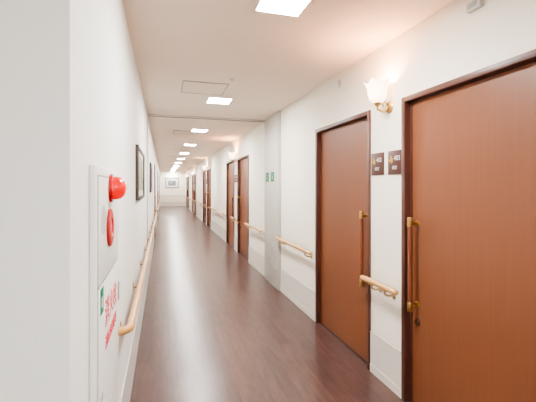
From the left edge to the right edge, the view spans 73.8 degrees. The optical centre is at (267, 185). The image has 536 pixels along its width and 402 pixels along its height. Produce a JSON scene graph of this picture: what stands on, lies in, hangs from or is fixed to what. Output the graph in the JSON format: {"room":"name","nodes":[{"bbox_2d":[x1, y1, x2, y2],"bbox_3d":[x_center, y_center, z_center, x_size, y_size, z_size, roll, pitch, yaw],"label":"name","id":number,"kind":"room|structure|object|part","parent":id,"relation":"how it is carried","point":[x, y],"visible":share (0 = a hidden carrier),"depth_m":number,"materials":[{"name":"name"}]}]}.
{"room":"nursing home corridor","nodes":[
{"label":"nursing home corridor","id":0,"kind":"room"},
{"bbox_2d":[0,0,11,401],"bbox_3d":[-1.984,0.200,0.479,2.865,2.440,0.120,0,0,-16],"label":"wall","id":1,"kind":"structure","parent":0,"point":[5,5],"depth_m":0.82,"materials":[{"name":"white paint"}]},
{"bbox_2d":[12,0,159,401],"bbox_3d":[-4.070,0.200,12.854,0.120,2.440,25.040,0,0,-16],"label":"wall","id":2,"kind":"structure","parent":0,"point":[78,103],"depth_m":0.86,"materials":[{"name":"white paint"}]},
{"bbox_2d":[89,165,126,401],"bbox_3d":[-0.584,0.677,1.366,0.080,1.485,0.564,0,0,-16],"label":"cabinet","id":3,"kind":"object","parent":2,"relation":"attached to","point":[105,186],"visible":1,"depth_m":1.21,"materials":[{"name":"metal"}]},
{"bbox_2d":[101,205,106,234],"bbox_3d":[-0.556,0.115,1.212,0.004,0.100,0.100,0,0,-16],"label":"grille","id":4,"kind":"object","parent":3,"relation":"attached to","point":[103,207],"depth_m":1.21,"materials":[{"name":"grey plastic"}]},
{"bbox_2d":[108,174,126,201],"bbox_3d":[-0.575,0.008,1.373,0.058,0.108,0.108,0,0,-16],"label":"lamp","id":5,"kind":"object","parent":3,"relation":"attached to","point":[117,187],"depth_m":1.34,"materials":[{"name":"plastic"}]},
{"bbox_2d":[118,212,156,335],"bbox_3d":[-1.774,0.722,5.409,0.081,0.117,7.764,0,0,-16],"label":"handrail","id":6,"kind":"object","parent":2,"relation":"attached to","point":[122,330],"visible":0.93,"depth_m":2.24,"materials":[{"name":"brown wood"}]},
{"bbox_2d":[120,203,159,401],"bbox_3d":[-4.008,1.267,12.872,0.008,0.306,25.038,0,0,-16],"label":"baseboard","id":7,"kind":"structure","parent":2,"relation":"attached to","point":[129,374],"depth_m":2.83,"materials":[{"name":"white paint"}]},
{"bbox_2d":[135,144,144,200],"bbox_3d":[-1.211,-0.110,3.396,0.025,0.460,1.000,0,0,-16],"label":"framed picture","id":8,"kind":"object","parent":2,"relation":"attached to","point":[139,155],"visible":1,"depth_m":3.23},
{"bbox_2d":[147,116,147,264],"bbox_3d":[-1.705,0.060,5.059,0.015,2.100,0.050,0,0,-16],"label":"trim","id":9,"kind":"structure","parent":2,"relation":"attached to","point":[147,116],"depth_m":5.04,"materials":[{"name":"metal"}]},
{"bbox_2d":[149,162,151,192],"bbox_3d":[-2.058,-0.140,6.274,0.025,0.500,0.750,0,0,-16],"label":"framed picture","id":10,"kind":"object","parent":2,"relation":"attached to","point":[150,164],"visible":1,"depth_m":5.92},
{"bbox_2d":[154,163,155,240],"bbox_3d":[-3.087,0.417,9.620,0.138,2.005,1.000,0,0,-16],"label":"door","id":11,"kind":"structure","parent":2,"relation":"in","point":[154,163],"depth_m":9.15,"materials":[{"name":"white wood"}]},
{"bbox_2d":[157,171,157,213],"bbox_3d":[-4.612,0.417,14.800,0.138,2.005,1.000,0,0,-16],"label":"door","id":12,"kind":"structure","parent":2,"relation":"in","point":[157,171],"depth_m":14.33,"materials":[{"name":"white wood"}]},
{"bbox_2d":[160,171,184,201],"bbox_3d":[-8.157,0.200,24.765,4.974,2.440,0.120,0,0,-16],"label":"wall","id":13,"kind":"structure","parent":0,"point":[165,193],"depth_m":25.12,"materials":[{"name":"white paint"}]},
{"bbox_2d":[165,178,178,187],"bbox_3d":[-6.743,-0.210,25.105,0.900,0.720,0.025,0,0,-16],"label":"framed picture","id":14,"kind":"object","parent":13,"relation":"attached to","point":[169,182],"visible":1,"depth_m":25.10},
{"bbox_2d":[160,202,184,205],"bbox_3d":[-6.708,1.270,25.125,1.727,0.300,0.006,0,0,-16],"label":"baseboard","id":15,"kind":"structure","parent":13,"relation":"attached to","point":[161,203],"depth_m":25.12,"materials":[{"name":"white paint"}]},
{"bbox_2d":[130,206,409,401],"bbox_3d":[-3.905,1.470,10.317,4.974,0.100,30.240,0,0,-16],"label":"floor","id":16,"kind":"structure","parent":0,"point":[214,329],"depth_m":3.26,"materials":[{"name":"brown wood"}]},
{"bbox_2d":[122,0,453,171],"bbox_3d":[-3.905,-1.070,10.317,4.974,0.100,30.240,0,0,-16],"label":"ceiling","id":17,"kind":"structure","parent":0,"point":[273,61],"depth_m":2.71,"materials":[{"name":"paint"}]},
{"bbox_2d":[173,130,197,134],"bbox_3d":[-1.577,-1.017,6.812,0.450,0.006,0.450,0,0,-16],"label":"access hatch","id":18,"kind":"object","parent":17,"relation":"in","point":[174,131],"depth_m":6.79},
{"bbox_2d":[191,129,207,131],"bbox_3d":[-1.249,-1.014,6.512,0.270,0.012,0.270,0,0,-16],"label":"panel light","id":19,"kind":"object","parent":17,"relation":"in","point":[193,130],"depth_m":6.50,"materials":[{"name":"white plastic"}]},
{"bbox_2d":[181,80,228,95],"bbox_3d":[-0.668,-1.017,3.723,0.450,0.006,0.450,0,0,-16],"label":"access hatch","id":20,"kind":"object","parent":17,"relation":"in","point":[195,87],"depth_m":3.69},
{"bbox_2d":[147,114,264,121],"bbox_3d":[-0.876,-1.006,5.314,1.749,0.028,0.070,0,0,-16],"label":"ceiling track","id":21,"kind":"object","parent":17,"relation":"attached to","point":[153,115],"depth_m":5.27,"materials":[{"name":"beige metal"}]},
{"bbox_2d":[206,97,231,103],"bbox_3d":[-0.580,-1.014,4.239,0.270,0.012,0.270,0,0,-16],"label":"panel light","id":22,"kind":"object","parent":17,"relation":"in","point":[218,100],"depth_m":4.22,"materials":[{"name":"white plastic"}]},
{"bbox_2d":[254,0,311,16],"bbox_3d":[0.089,-1.014,1.965,0.270,0.012,0.270,0,0,-16],"label":"panel light","id":23,"kind":"object","parent":17,"relation":"in","point":[294,8],"depth_m":2.01,"materials":[{"name":"white plastic"}]},
{"bbox_2d":[185,0,535,351],"bbox_3d":[-1.577,0.200,11.002,0.120,2.440,30.000,0,0,-16],"label":"wall","id":24,"kind":"structure","parent":0,"point":[451,43],"depth_m":2.66,"materials":[{"name":"white paint"}]},
{"bbox_2d":[187,177,188,207],"bbox_3d":[-4.965,0.417,22.410,0.138,2.005,1.020,0,0,-16],"label":"door","id":25,"kind":"structure","parent":24,"relation":"in","point":[188,177],"depth_m":22.83,"materials":[{"name":"brown wood"}]},
{"bbox_2d":[192,176,193,212],"bbox_3d":[-3.948,0.417,18.957,0.138,2.005,1.020,0,0,-16],"label":"door","id":26,"kind":"structure","parent":24,"relation":"in","point":[192,176],"depth_m":19.10,"materials":[{"name":"brown wood"}]},
{"bbox_2d":[194,174,195,213],"bbox_3d":[-3.553,0.417,17.613,0.138,2.005,1.020,0,0,-16],"label":"door","id":27,"kind":"structure","parent":24,"relation":"in","point":[194,174],"depth_m":17.93,"materials":[{"name":"brown wood"}]},
{"bbox_2d":[203,170,205,222],"bbox_3d":[-2.406,0.417,13.719,0.138,2.005,1.020,0,0,-16],"label":"door","id":28,"kind":"structure","parent":24,"relation":"in","point":[204,173],"depth_m":14.04,"materials":[{"name":"brown wood"}]},
{"bbox_2d":[207,168,210,226],"bbox_3d":[-2.011,0.417,12.376,0.138,2.005,1.020,0,0,-16],"label":"door","id":29,"kind":"structure","parent":24,"relation":"in","point":[208,170],"depth_m":12.54,"materials":[{"name":"brown wood"}]},
{"bbox_2d":[208,206,225,216],"bbox_3d":[-1.507,0.728,10.382,0.098,0.105,3.064,0,0,-16],"label":"handrail","id":30,"kind":"object","parent":24,"relation":"attached to","point":[222,213],"visible":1,"depth_m":9.87,"materials":[{"name":"brown wood"}]},
{"bbox_2d":[226,160,233,247],"bbox_3d":[-0.865,0.417,8.481,0.138,2.005,1.020,0,0,-16],"label":"door","id":31,"kind":"structure","parent":24,"relation":"in","point":[229,165],"depth_m":8.64,"materials":[{"name":"brown wood"}]},
{"bbox_2d":[228,152,236,161],"bbox_3d":[-0.771,-0.621,7.727,0.184,0.216,0.185,0,0,-16],"label":"wall sconce","id":32,"kind":"object","parent":24,"relation":"attached to","point":[231,155],"visible":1,"depth_m":7.68,"materials":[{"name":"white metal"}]},
{"bbox_2d":[237,155,248,259],"bbox_3d":[-0.470,0.417,7.138,0.138,2.005,1.020,0,0,-16],"label":"door","id":33,"kind":"structure","parent":24,"relation":"in","point":[242,162],"depth_m":7.25,"materials":[{"name":"brown wood"}]},
{"bbox_3d":[-0.616,0.500,7.522,0.074,0.600,0.040,0,0,-16],"label":"pull handle","id":34,"kind":"part","parent":33,"relation":"part of","materials":[{"name":"brown wood"}]},
{"bbox_2d":[244,223,264,235],"bbox_3d":[-0.230,0.728,6.041,0.098,0.105,1.194,0,0,-16],"label":"handrail","id":35,"kind":"object","parent":24,"relation":"attached to","point":[246,224],"visible":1,"depth_m":5.79,"materials":[{"name":"brown wood"}]},
{"bbox_2d":[265,111,280,290],"bbox_3d":[0.056,0.202,5.171,0.040,2.436,0.710,0,0,-16],"label":"pillar","id":36,"kind":"structure","parent":24,"relation":"in","point":[273,123],"depth_m":5.04,"materials":[{"name":"white paint"}]},
{"bbox_2d":[185,202,400,397],"bbox_3d":[-1.639,1.267,10.984,0.010,0.306,29.998,0,0,-16],"label":"baseboard","id":37,"kind":"structure","parent":24,"relation":"attached to","point":[385,359],"depth_m":3.80,"materials":[{"name":"white paint"}]},
{"bbox_2d":[275,236,311,258],"bbox_3d":[0.300,0.728,4.242,0.098,0.105,1.184,0,0,-16],"label":"handrail","id":38,"kind":"object","parent":24,"relation":"attached to","point":[303,250],"visible":1,"depth_m":4.04,"materials":[{"name":"brown wood"}]},
{"bbox_2d":[315,110,370,370],"bbox_3d":[0.677,0.417,3.243,0.138,2.005,1.020,0,0,-16],"label":"door","id":39,"kind":"structure","parent":24,"relation":"in","point":[343,147],"depth_m":3.20,"materials":[{"name":"brown wood"}]},
{"bbox_3d":[0.762,0.500,2.841,0.074,0.600,0.040,0,0,-16],"label":"pull handle","id":40,"kind":"part","parent":39,"relation":"part of","materials":[{"name":"brown wood"}]},
{"bbox_2d":[371,152,383,175],"bbox_3d":[0.813,-0.163,2.653,0.010,0.165,0.156,0,0,-16],"label":"number sign","id":41,"kind":"object","parent":24,"relation":"attached to","point":[377,159],"visible":1,"depth_m":2.65,"materials":[{"name":"brown plastic"}]},
{"bbox_2d":[364,78,393,112],"bbox_3d":[0.771,-0.621,2.489,0.184,0.216,0.185,0,0,-16],"label":"wall sconce","id":42,"kind":"object","parent":24,"relation":"attached to","point":[377,90],"visible":1,"depth_m":2.44,"materials":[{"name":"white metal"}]},
{"bbox_2d":[360,275,398,299],"bbox_3d":[0.804,0.728,2.530,0.098,0.105,0.434,0,0,-16],"label":"handrail","id":43,"kind":"object","parent":24,"relation":"attached to","point":[393,292],"visible":1,"depth_m":2.47,"materials":[{"name":"brown wood"}]},
{"bbox_2d":[388,149,400,174],"bbox_3d":[0.873,-0.163,2.451,0.010,0.165,0.156,0,0,-16],"label":"number sign","id":44,"kind":"object","parent":24,"relation":"attached to","point":[394,157],"visible":1,"depth_m":2.45,"materials":[{"name":"brown plastic"}]},
{"bbox_2d":[401,49,535,401],"bbox_3d":[1.072,0.417,1.900,0.138,2.005,1.020,0,0,-16],"label":"door","id":45,"kind":"structure","parent":24,"relation":"in","point":[468,141],"depth_m":1.91,"materials":[{"name":"brown wood"}]},
{"bbox_3d":[0.925,0.500,2.284,0.074,0.600,0.040,0,0,-16],"label":"pull handle","id":46,"kind":"part","parent":45,"relation":"part of","materials":[{"name":"brown wood"}]},
{"bbox_2d":[414,318,419,325],"bbox_3d":[0.955,0.875,2.293,0.014,0.048,0.048,0,0,-16],"label":"keyhole","id":47,"kind":"object","parent":45,"relation":"attached to","point":[416,321],"visible":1,"depth_m":2.28,"materials":[{"name":"brown metal"}]},
{"bbox_2d":[466,0,483,13],"bbox_3d":[1.048,-0.917,1.812,0.034,0.045,0.085,0,0,-16],"label":"wall speaker","id":48,"kind":"object","parent":24,"relation":"attached to","point":[474,5],"visible":1,"depth_m":1.80,"materials":[{"name":"plastic"}]}
]}

